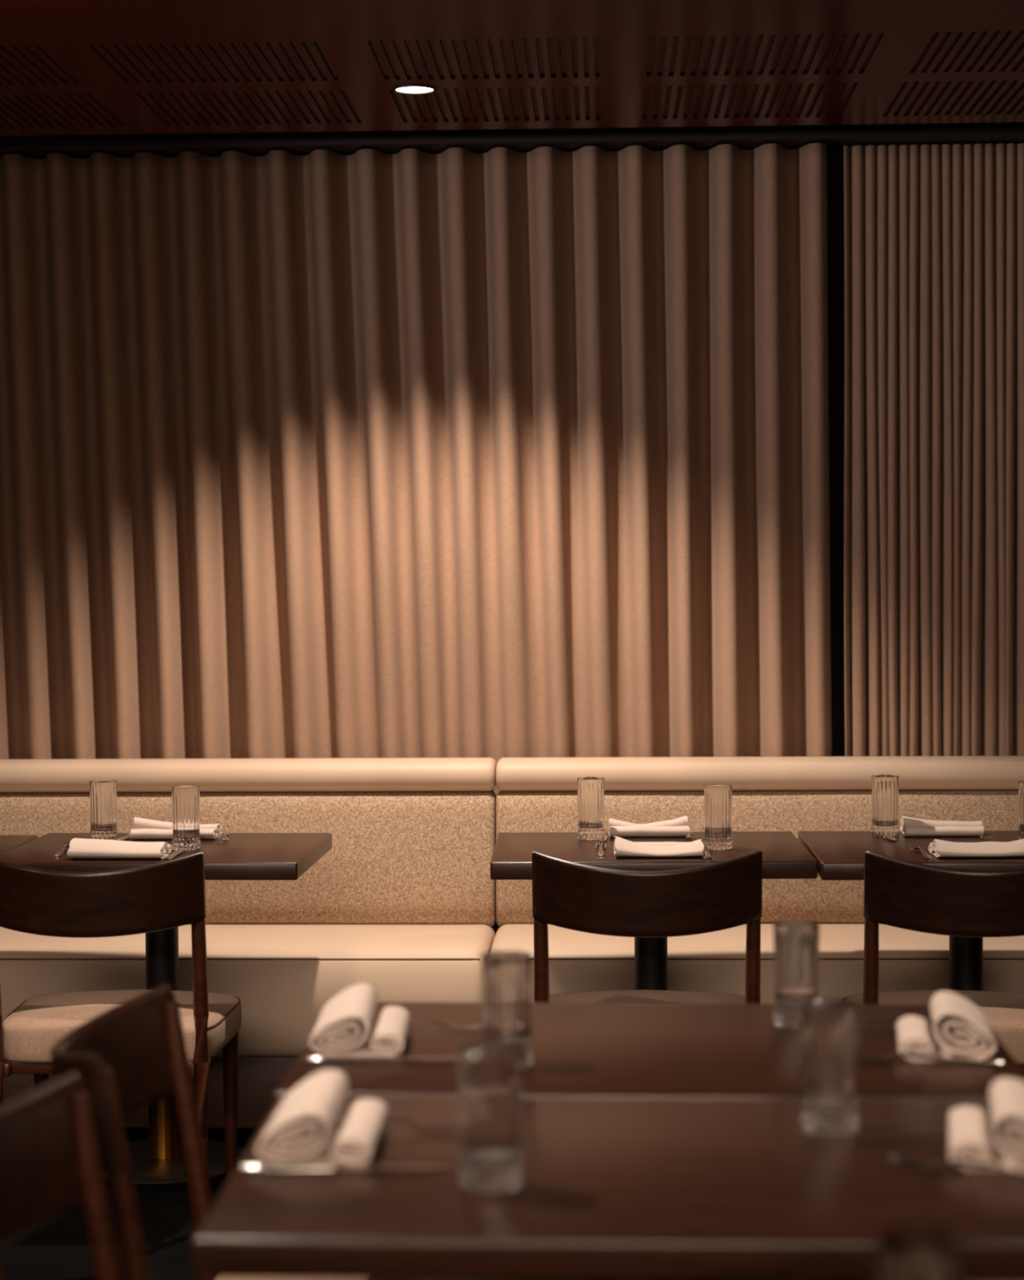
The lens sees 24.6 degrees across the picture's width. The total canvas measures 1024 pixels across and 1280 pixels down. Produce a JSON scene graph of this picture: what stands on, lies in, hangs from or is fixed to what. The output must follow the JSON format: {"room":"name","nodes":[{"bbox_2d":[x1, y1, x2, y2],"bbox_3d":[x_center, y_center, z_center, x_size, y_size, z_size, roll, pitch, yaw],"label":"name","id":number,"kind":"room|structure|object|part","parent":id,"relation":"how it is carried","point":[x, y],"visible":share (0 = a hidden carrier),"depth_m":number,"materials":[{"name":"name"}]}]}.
{"room":"restaurant dining room","nodes":[
{"label":"restaurant dining room","id":0,"kind":"room"},
{"bbox_2d":[0,1127,523,1279],"bbox_3d":[0.080,1.392,1.917,7.200,0.100,9.750,0,2,2],"label":"floor","id":1,"kind":"structure","parent":0,"point":[59,1249],"depth_m":4.92,"materials":[{"name":"black"}]},
{"bbox_2d":[0,835,37,854],"bbox_3d":[-1.533,0.867,5.533,0.708,0.750,0.585,0,2,2],"label":"dining table","id":2,"kind":"object","parent":1,"relation":"on","point":[7,842],"visible":0.46,"depth_m":5.68,"materials":[{"name":"brown wood"}]},
{"bbox_2d":[0,1071,121,1279],"bbox_3d":[-0.318,0.919,2.518,0.607,0.815,0.498,0,2,2],"label":"dining chair","id":3,"kind":"object","parent":1,"relation":"on","point":[51,1166],"visible":1,"depth_m":2.70,"materials":[{"name":"brown wood"}]},
{"bbox_3d":[-0.489,0.939,2.304,0.075,0.792,0.038,0,2,2],"label":"leg","id":4,"kind":"part","parent":3,"relation":"part of","materials":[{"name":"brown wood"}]},
{"bbox_3d":[-0.556,0.598,2.517,0.134,0.170,0.477,0,2,2],"label":"backrest","id":5,"kind":"part","parent":3,"relation":"part of","materials":[{"name":"brown wood"}]},
{"bbox_3d":[-0.473,0.925,2.745,0.075,0.792,0.038,0,2,2],"label":"leg","id":6,"kind":"part","parent":3,"relation":"part of","materials":[{"name":"brown wood"}]},
{"bbox_2d":[0,851,241,1181],"bbox_3d":[-0.873,0.844,5.124,0.498,0.815,0.607,0,2,2],"label":"dining chair","id":7,"kind":"object","parent":1,"relation":"on","point":[171,893],"visible":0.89,"depth_m":4.92,"materials":[{"name":"brown wood"}]},
{"bbox_3d":[-1.100,0.862,4.969,0.038,0.792,0.075,0,2,2],"label":"leg","id":8,"kind":"part","parent":7,"relation":"part of","materials":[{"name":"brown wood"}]},
{"bbox_3d":[-1.081,1.068,5.391,0.038,0.353,0.039,-1,2,-13],"label":"leg","id":9,"kind":"part","parent":7,"relation":"part of","materials":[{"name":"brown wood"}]},
{"bbox_3d":[-0.884,0.529,4.878,0.477,0.170,0.134,0,2,2],"label":"backrest","id":10,"kind":"part","parent":7,"relation":"part of","materials":[{"name":"brown wood"}]},
{"bbox_3d":[-0.871,0.910,5.184,0.426,0.028,0.395,0,2,2],"label":"seat rail","id":11,"kind":"part","parent":7,"relation":"part of","materials":[{"name":"brown wood"}]},
{"bbox_3d":[-0.870,0.849,5.215,0.498,0.097,0.426,0,2,2],"label":"seat","id":12,"kind":"part","parent":7,"relation":"part of","materials":[{"name":"fabric"}]},
{"bbox_3d":[-0.659,0.859,4.953,0.038,0.792,0.075,0,2,2],"label":"leg","id":13,"kind":"part","parent":7,"relation":"part of","materials":[{"name":"brown wood"}]},
{"bbox_3d":[-0.643,1.065,5.374,0.038,0.353,0.039,0,2,17],"label":"leg","id":14,"kind":"part","parent":7,"relation":"part of","materials":[{"name":"brown wood"}]},
{"bbox_2d":[0,832,332,1184],"bbox_3d":[-0.815,0.862,5.544,0.713,0.750,0.590,0,2,3],"label":"dining table","id":15,"kind":"object","parent":1,"relation":"on","point":[158,1159],"visible":0.52,"depth_m":5.49,"materials":[{"name":"brown wood"}]},
{"bbox_2d":[54,842,69,856],"bbox_3d":[-1.039,0.484,5.442,0.025,0.012,0.204,0,2,-2],"label":"fork","id":16,"kind":"object","parent":15,"relation":"on","point":[61,851],"visible":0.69,"depth_m":5.41,"materials":[{"name":"silver metal"}]},
{"bbox_2d":[89,779,117,839],"bbox_3d":[-0.981,0.412,5.637,0.066,0.147,0.066,0,2,-4],"label":"glass","id":17,"kind":"object","parent":15,"relation":"on","point":[103,793],"visible":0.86,"depth_m":5.61,"materials":[{"name":"clear glass"}]},
{"bbox_2d":[66,837,172,858],"bbox_3d":[-0.890,0.471,5.329,0.214,0.044,0.126,0,2,3],"label":"napkin","id":18,"kind":"object","parent":15,"relation":"on","point":[78,847],"visible":1,"depth_m":5.28,"materials":[{"name":"fabric"}]},
{"bbox_2d":[116,832,129,840],"bbox_3d":[-0.938,0.478,5.706,0.021,0.008,0.232,0,2,6],"label":"knife","id":19,"kind":"object","parent":15,"relation":"on","point":[127,835],"visible":0.47,"depth_m":5.69,"materials":[{"name":"silver metal"}]},
{"bbox_2d":[162,848,186,861],"bbox_3d":[-0.768,0.488,5.366,0.021,0.008,0.232,0,2,4],"label":"knife","id":20,"kind":"object","parent":15,"relation":"on","point":[175,853],"visible":0.98,"depth_m":5.31,"materials":[{"name":"silver metal"}]},
{"bbox_3d":[-0.821,1.228,5.545,0.400,0.020,0.400,0,2,3],"label":"plate","id":21,"kind":"part","parent":15,"relation":"part of","materials":[{"name":"black metal"}]},
{"bbox_2d":[129,817,222,839],"bbox_3d":[-0.817,0.456,5.716,0.209,0.049,0.126,0,2,2],"label":"napkin","id":22,"kind":"object","parent":15,"relation":"on","point":[143,828],"visible":0.69,"depth_m":5.67,"materials":[{"name":"fabric"}]},
{"bbox_2d":[171,785,200,850],"bbox_3d":[-0.759,0.415,5.469,0.066,0.147,0.066,-1,2,-27],"label":"glass","id":23,"kind":"object","parent":15,"relation":"on","point":[185,798],"visible":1,"depth_m":5.44,"materials":[{"name":"clear glass"}]},
{"bbox_2d":[217,831,229,840],"bbox_3d":[-0.697,0.474,5.696,0.025,0.012,0.204,0,2,-4],"label":"fork","id":24,"kind":"object","parent":15,"relation":"on","point":[224,836],"visible":1,"depth_m":5.65,"materials":[{"name":"silver metal"}]},
{"bbox_2d":[0,757,496,1127],"bbox_3d":[-1.356,0.778,6.150,2.613,0.888,0.634,0,2,2],"label":"banquette","id":25,"kind":"object","parent":1,"relation":"on","point":[401,904],"visible":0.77,"depth_m":6.24,"materials":[{"name":"beige leather"}]},
{"bbox_2d":[0,924,495,1057],"bbox_3d":[-1.357,0.901,6.111,2.612,0.294,0.549,0,2,2],"label":"seat cushion","id":26,"kind":"object","parent":25,"relation":"on","point":[283,976],"depth_m":5.84,"materials":[{"name":"beige leather"}]},
{"bbox_3d":[-1.349,0.594,6.351,2.613,0.359,0.172,0,2,2],"label":"backrest panel","id":27,"kind":"part","parent":25,"relation":"part of","materials":[{"name":"beige fabric"}]},
{"bbox_2d":[49,983,519,1279],"bbox_3d":[-0.296,0.902,3.097,0.607,0.815,0.498,0,2,2],"label":"dining chair","id":28,"kind":"object","parent":1,"relation":"on","point":[131,1055],"visible":0.59,"depth_m":3.23,"materials":[{"name":"brown wood"}]},
{"bbox_3d":[-0.534,0.581,3.096,0.134,0.170,0.477,0,2,2],"label":"backrest","id":29,"kind":"part","parent":28,"relation":"part of","materials":[{"name":"brown wood"}]},
{"bbox_3d":[-0.468,0.921,2.884,0.075,0.792,0.038,0,2,2],"label":"leg","id":30,"kind":"part","parent":28,"relation":"part of","materials":[{"name":"brown wood"}]},
{"bbox_3d":[-0.451,0.907,3.324,0.075,0.792,0.038,0,2,2],"label":"leg","id":31,"kind":"part","parent":28,"relation":"part of","materials":[{"name":"brown wood"}]},
{"bbox_3d":[-0.205,0.909,3.094,0.426,0.097,0.498,0,2,2],"label":"seat","id":32,"kind":"part","parent":28,"relation":"part of","materials":[{"name":"fabric"}]},
{"bbox_2d":[191,1097,1023,1279],"bbox_3d":[0.173,0.946,2.585,0.945,0.750,0.616,0,2,2],"label":"dining table","id":33,"kind":"object","parent":1,"relation":"on","point":[609,1188],"visible":0.91,"depth_m":2.41,"materials":[{"name":"brown wood"}]},
{"bbox_2d":[255,1069,387,1164],"bbox_3d":[-0.212,0.538,2.649,0.126,0.064,0.205,0,2,2],"label":"napkin","id":34,"kind":"object","parent":33,"relation":"on","point":[301,1130],"visible":0.99,"depth_m":2.58,"materials":[{"name":"fabric"}]},
{"bbox_2d":[239,1163,453,1172],"bbox_3d":[-0.178,0.570,2.535,0.232,0.008,0.021,0,2,2],"label":"knife","id":35,"kind":"object","parent":33,"relation":"on","point":[264,1167],"visible":1,"depth_m":2.53,"materials":[{"name":"silver metal"}]},
{"bbox_2d":[333,1117,460,1129],"bbox_3d":[-0.157,0.561,2.724,0.204,0.012,0.025,0,2,3],"label":"fork","id":36,"kind":"object","parent":33,"relation":"on","point":[422,1125],"visible":0.57,"depth_m":2.72,"materials":[{"name":"silver metal"}]},
{"bbox_2d":[458,1040,521,1192],"bbox_3d":[-0.023,0.502,2.470,0.066,0.147,0.066,-1,2,-21],"label":"glass","id":37,"kind":"object","parent":33,"relation":"on","point":[490,1070],"visible":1,"depth_m":2.44,"materials":[{"name":"clear glass"}]},
{"bbox_2d":[801,998,859,1135],"bbox_3d":[0.367,0.492,2.703,0.066,0.147,0.066,-1,2,-32],"label":"glass","id":38,"kind":"object","parent":33,"relation":"on","point":[830,1026],"visible":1,"depth_m":2.68,"materials":[{"name":"clear glass"}]},
{"bbox_2d":[848,1128,992,1140],"bbox_3d":[0.495,0.562,2.661,0.232,0.008,0.021,-1,2,-8],"label":"knife","id":39,"kind":"object","parent":33,"relation":"on","point":[937,1135],"visible":0.52,"depth_m":2.65,"materials":[{"name":"silver metal"}]},
{"bbox_2d":[887,1153,1023,1175],"bbox_3d":[0.503,0.563,2.505,0.204,0.012,0.025,0,2,24],"label":"fork","id":40,"kind":"object","parent":33,"relation":"on","point":[894,1157],"visible":1,"depth_m":2.52,"materials":[{"name":"silver metal"}]},
{"bbox_2d":[947,1077,1023,1171],"bbox_3d":[0.547,0.534,2.598,0.126,0.066,0.181,0,2,10],"label":"napkin","id":41,"kind":"object","parent":33,"relation":"on","point":[969,1138],"visible":1,"depth_m":2.55,"materials":[{"name":"fabric"}]},
{"bbox_2d":[531,850,762,1003],"bbox_3d":[0.290,0.838,5.080,0.498,0.815,0.607,0,2,2],"label":"dining chair","id":42,"kind":"object","parent":1,"relation":"on","point":[726,894],"visible":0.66,"depth_m":4.82,"materials":[{"name":"wood"}]},
{"bbox_3d":[0.064,0.855,4.925,0.038,0.792,0.075,0,2,2],"label":"leg","id":43,"kind":"part","parent":42,"relation":"part of","materials":[{"name":"brown wood"}]},
{"bbox_3d":[0.293,0.843,5.171,0.498,0.097,0.426,0,2,2],"label":"seat","id":44,"kind":"part","parent":42,"relation":"part of","materials":[{"name":"fabric"}]},
{"bbox_3d":[0.279,0.522,4.834,0.477,0.170,0.134,0,2,2],"label":"backrest","id":45,"kind":"part","parent":42,"relation":"part of","materials":[{"name":"brown wood"}]},
{"bbox_3d":[0.504,0.853,4.909,0.038,0.792,0.075,0,2,2],"label":"leg","id":46,"kind":"part","parent":42,"relation":"part of","materials":[{"name":"brown wood"}]},
{"bbox_2d":[273,1001,1023,1105],"bbox_3d":[0.197,0.927,3.214,0.950,0.750,0.615,0,2,3],"label":"dining table","id":47,"kind":"object","parent":1,"relation":"on","point":[580,1050],"visible":0.58,"depth_m":3.10,"materials":[{"name":"brown wood"}]},
{"bbox_2d":[308,983,409,1056],"bbox_3d":[-0.207,0.521,3.223,0.126,0.064,0.200,0,2,0],"label":"napkin","id":48,"kind":"object","parent":47,"relation":"on","point":[342,1028],"visible":1,"depth_m":3.16,"materials":[{"name":"fabric"}]},
{"bbox_2d":[304,1055,458,1062],"bbox_3d":[-0.157,0.553,3.097,0.232,0.008,0.021,0,2,2],"label":"knife","id":49,"kind":"object","parent":47,"relation":"on","point":[308,1058],"visible":0.8,"depth_m":3.09,"materials":[{"name":"silver metal"}]},
{"bbox_2d":[369,1021,483,1030],"bbox_3d":[-0.135,0.543,3.307,0.204,0.012,0.025,0,2,3],"label":"fork","id":50,"kind":"object","parent":47,"relation":"on","point":[450,1026],"visible":0.59,"depth_m":3.30,"materials":[{"name":"silver metal"}]},
{"bbox_2d":[481,950,532,1069],"bbox_3d":[-0.006,0.484,3.063,0.066,0.147,0.066,0,2,-4],"label":"glass","id":51,"kind":"object","parent":47,"relation":"on","point":[506,975],"visible":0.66,"depth_m":3.04,"materials":[{"name":"clear glass"}]},
{"bbox_2d":[773,919,819,1029],"bbox_3d":[0.403,0.473,3.320,0.066,0.147,0.066,-1,2,-9],"label":"glass","id":52,"kind":"object","parent":47,"relation":"on","point":[795,941],"visible":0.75,"depth_m":3.29,"materials":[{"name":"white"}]},
{"bbox_2d":[858,1025,933,1031],"bbox_3d":[0.536,0.543,3.277,0.232,0.008,0.021,0,2,4],"label":"knife","id":53,"kind":"object","parent":47,"relation":"on","point":[931,1027],"visible":0.16,"depth_m":3.27,"materials":[{"name":"silver metal"}]},
{"bbox_2d":[857,1052,1004,1062],"bbox_3d":[0.539,0.546,3.069,0.204,0.012,0.025,0,2,6],"label":"fork","id":54,"kind":"object","parent":47,"relation":"on","point":[869,1059],"visible":0.79,"depth_m":3.06,"materials":[{"name":"silver metal"}]},
{"bbox_2d":[895,991,995,1061],"bbox_3d":[0.581,0.517,3.149,0.126,0.065,0.160,0,2,8],"label":"napkin","id":55,"kind":"object","parent":47,"relation":"on","point":[963,1030],"visible":0.99,"depth_m":3.10,"materials":[{"name":"fabric"}]},
{"bbox_2d":[489,831,817,990],"bbox_3d":[0.323,0.856,5.500,0.724,0.750,0.590,0,2,1],"label":"dining table","id":56,"kind":"object","parent":1,"relation":"on","point":[784,856],"visible":0.27,"depth_m":5.40,"materials":[{"name":"brown wood"}]},
{"bbox_2d":[577,776,604,839],"bbox_3d":[0.189,0.404,5.631,0.066,0.147,0.066,-1,2,-9],"label":"glass","id":57,"kind":"object","parent":56,"relation":"on","point":[590,790],"visible":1,"depth_m":5.60,"materials":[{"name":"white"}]},
{"bbox_2d":[595,840,605,855],"bbox_3d":[0.204,0.477,5.391,0.025,0.012,0.204,0,2,2],"label":"fork","id":58,"kind":"object","parent":56,"relation":"on","point":[600,852],"visible":1,"depth_m":5.38,"materials":[{"name":"silver metal"}]},
{"bbox_2d":[598,828,607,841],"bbox_3d":[0.220,0.472,5.667,0.021,0.008,0.232,0,2,4],"label":"knife","id":59,"kind":"object","parent":56,"relation":"on","point":[604,837],"visible":0.69,"depth_m":5.61,"materials":[{"name":"silver metal"}]},
{"bbox_2d":[608,815,689,836],"bbox_3d":[0.332,0.451,5.703,0.195,0.047,0.126,0,2,1],"label":"napkin","id":60,"kind":"object","parent":56,"relation":"on","point":[677,827],"visible":1,"depth_m":5.65,"materials":[{"name":"fabric"}]},
{"bbox_2d":[613,835,703,857],"bbox_3d":[0.331,0.464,5.300,0.199,0.045,0.126,0,2,1],"label":"napkin","id":61,"kind":"object","parent":56,"relation":"on","point":[622,847],"visible":1,"depth_m":5.25,"materials":[{"name":"fabric"}]},
{"bbox_2d":[685,829,695,839],"bbox_3d":[0.432,0.468,5.668,0.025,0.012,0.204,0,2,4],"label":"fork","id":62,"kind":"object","parent":56,"relation":"on","point":[690,834],"visible":0.96,"depth_m":5.62,"materials":[{"name":"silver metal"}]},
{"bbox_2d":[702,846,711,860],"bbox_3d":[0.439,0.481,5.321,0.021,0.008,0.232,0,2,3],"label":"knife","id":63,"kind":"object","parent":56,"relation":"on","point":[707,855],"visible":0.79,"depth_m":5.25,"materials":[{"name":"silver metal"}]},
{"bbox_2d":[703,784,732,849],"bbox_3d":[0.475,0.409,5.415,0.066,0.147,0.066,1,2,41],"label":"glass","id":64,"kind":"object","parent":56,"relation":"on","point":[717,797],"visible":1,"depth_m":5.39,"materials":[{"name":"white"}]},
{"bbox_2d":[490,755,1023,1003],"bbox_3d":[1.342,0.764,6.048,2.781,0.888,0.635,0,2,2],"label":"banquette","id":65,"kind":"object","parent":1,"relation":"on","point":[793,794],"visible":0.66,"depth_m":6.21,"materials":[{"name":"beige leather"}]},
{"bbox_2d":[490,924,1023,1003],"bbox_3d":[1.341,0.886,6.009,2.780,0.293,0.550,0,2,2],"label":"seat cushion","id":66,"kind":"object","parent":65,"relation":"on","point":[908,960],"depth_m":5.79,"materials":[{"name":"beige leather"}]},
{"bbox_3d":[1.349,0.579,6.248,2.781,0.359,0.172,0,2,2],"label":"backrest panel","id":67,"kind":"part","parent":65,"relation":"part of","materials":[{"name":"beige fabric"}]},
{"bbox_2d":[797,830,1023,991],"bbox_3d":[1.053,0.853,5.468,0.718,0.750,0.620,0,2,2],"label":"dining table","id":68,"kind":"object","parent":1,"relation":"on","point":[838,855],"visible":0.16,"depth_m":5.42,"materials":[{"name":"brown wood"}]},
{"bbox_2d":[871,774,898,838],"bbox_3d":[0.896,0.400,5.636,0.066,0.147,0.066,-1,2,-15],"label":"glass","id":69,"kind":"object","parent":68,"relation":"on","point":[884,788],"visible":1,"depth_m":5.61,"materials":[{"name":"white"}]},
{"bbox_2d":[885,835,896,839],"bbox_3d":[0.904,0.468,5.646,0.021,0.008,0.232,0,2,2],"label":"knife","id":70,"kind":"object","parent":68,"relation":"on","point":[891,837],"visible":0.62,"depth_m":5.57,"materials":[{"name":"silver metal"}]},
{"bbox_2d":[908,844,931,858],"bbox_3d":[0.924,0.476,5.298,0.025,0.012,0.204,0,2,0],"label":"fork","id":71,"kind":"object","parent":68,"relation":"on","point":[925,855],"visible":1,"depth_m":5.29,"materials":[{"name":"silver metal"}]},
{"bbox_2d":[899,816,983,835],"bbox_3d":[1.040,0.448,5.676,0.191,0.044,0.126,0,2,2],"label":"napkin","id":72,"kind":"object","parent":68,"relation":"on","point":[909,826],"visible":1,"depth_m":5.62,"materials":[{"name":"fabric"}]},
{"bbox_2d":[928,838,1023,857],"bbox_3d":[1.061,0.461,5.255,0.236,0.043,0.126,0,2,-1],"label":"napkin","id":73,"kind":"object","parent":68,"relation":"on","point":[939,848],"visible":1,"depth_m":5.21,"materials":[{"name":"fabric"}]},
{"bbox_2d":[979,831,991,839],"bbox_3d":[1.130,0.464,5.636,0.025,0.012,0.204,0,2,4],"label":"fork","id":74,"kind":"object","parent":68,"relation":"on","point":[984,835],"visible":0.82,"depth_m":5.58,"materials":[{"name":"silver metal"}]},
{"bbox_2d":[1017,780,1023,839],"bbox_3d":[1.211,0.403,5.459,0.066,0.147,0.066,-2,2,-38],"label":"glass","id":75,"kind":"object","parent":68,"relation":"on","point":[1020,784],"visible":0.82,"depth_m":5.45,"materials":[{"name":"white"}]},
{"bbox_2d":[842,849,1023,1071],"bbox_3d":[0.980,0.834,5.054,0.498,0.815,0.607,0,2,3],"label":"dining chair","id":76,"kind":"object","parent":1,"relation":"on","point":[899,893],"visible":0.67,"depth_m":4.80,"materials":[{"name":"brown wood"}]},
{"bbox_3d":[0.752,0.852,4.901,0.038,0.792,0.075,0,2,3],"label":"leg","id":77,"kind":"part","parent":76,"relation":"part of","materials":[{"name":"brown wood"}]},
{"bbox_3d":[0.984,0.839,5.145,0.498,0.097,0.426,0,2,3],"label":"seat","id":78,"kind":"part","parent":76,"relation":"part of","materials":[{"name":"fabric"}]},
{"bbox_3d":[0.967,0.519,4.808,0.477,0.170,0.134,0,2,3],"label":"backrest","id":79,"kind":"part","parent":76,"relation":"part of","materials":[{"name":"brown wood"}]},
{"bbox_3d":[0.983,0.900,5.114,0.426,0.028,0.395,0,2,3],"label":"seat rail","id":80,"kind":"part","parent":76,"relation":"part of","materials":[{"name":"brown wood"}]},
{"bbox_3d":[0.370,0.971,1.718,0.900,0.750,0.640,0,2,2],"label":"dining table","id":81,"kind":"object","parent":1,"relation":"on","visible":0},
{"bbox_2d":[877,1225,965,1279],"bbox_3d":[0.308,0.521,1.761,0.066,0.147,0.066,-1,2,-9],"label":"glass","id":82,"kind":"object","parent":81,"relation":"on","point":[906,1252],"visible":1,"depth_m":1.74,"materials":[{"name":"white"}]},
{"bbox_2d":[0,143,1017,756],"bbox_3d":[0.252,-0.154,6.679,7.200,2.700,0.130,0,2,2],"label":"wall","id":83,"kind":"structure","parent":0,"point":[835,178],"depth_m":6.58,"materials":[{"name":"black paint"}]},
{"bbox_2d":[0,122,1023,157],"bbox_3d":[0.235,-1.372,6.394,7.200,0.049,0.125,0,2,2],"label":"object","id":84,"kind":"structure","parent":83,"relation":"attached to","point":[984,133],"depth_m":6.36,"materials":[{"name":"black"}]},
{"bbox_2d":[0,142,831,933],"bbox_3d":[-0.793,-0.080,6.490,3.352,2.515,0.117,0,2,2],"label":"curtain","id":85,"kind":"object","parent":84,"relation":"hanging from","point":[498,453],"visible":0.63,"depth_m":6.45,"materials":[{"name":"fabric"}]},
{"bbox_2d":[843,143,1023,755],"bbox_3d":[1.298,-0.091,6.440,0.776,2.515,0.073,0,2,2],"label":"curtain","id":86,"kind":"object","parent":84,"relation":"hanging from","point":[934,233],"visible":0.73,"depth_m":6.41,"materials":[{"name":"fabric"}]},
{"bbox_2d":[0,0,1023,136],"bbox_3d":[0.063,-1.257,1.836,7.200,0.100,9.750,0,2,2],"label":"ceiling","id":87,"kind":"structure","parent":0,"point":[68,67],"depth_m":5.35,"materials":[{"name":"red"}]},
{"bbox_2d":[392,84,436,94],"bbox_3d":[-0.234,-1.318,5.620,0.106,0.005,0.106,0,2,2],"label":"recessed light","id":88,"kind":"object","parent":87,"relation":"in","point":[403,89],"visible":1,"depth_m":5.62,"materials":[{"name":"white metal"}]},
{"bbox_2d":[395,86,432,93],"bbox_3d":[-0.234,-1.320,5.620,0.091,0.001,0.091,0,2,2],"label":"diffuser","id":89,"kind":"object","parent":88,"relation":"attached to","point":[398,89],"depth_m":5.63,"materials":[{"name":"white plastic"}]}
]}

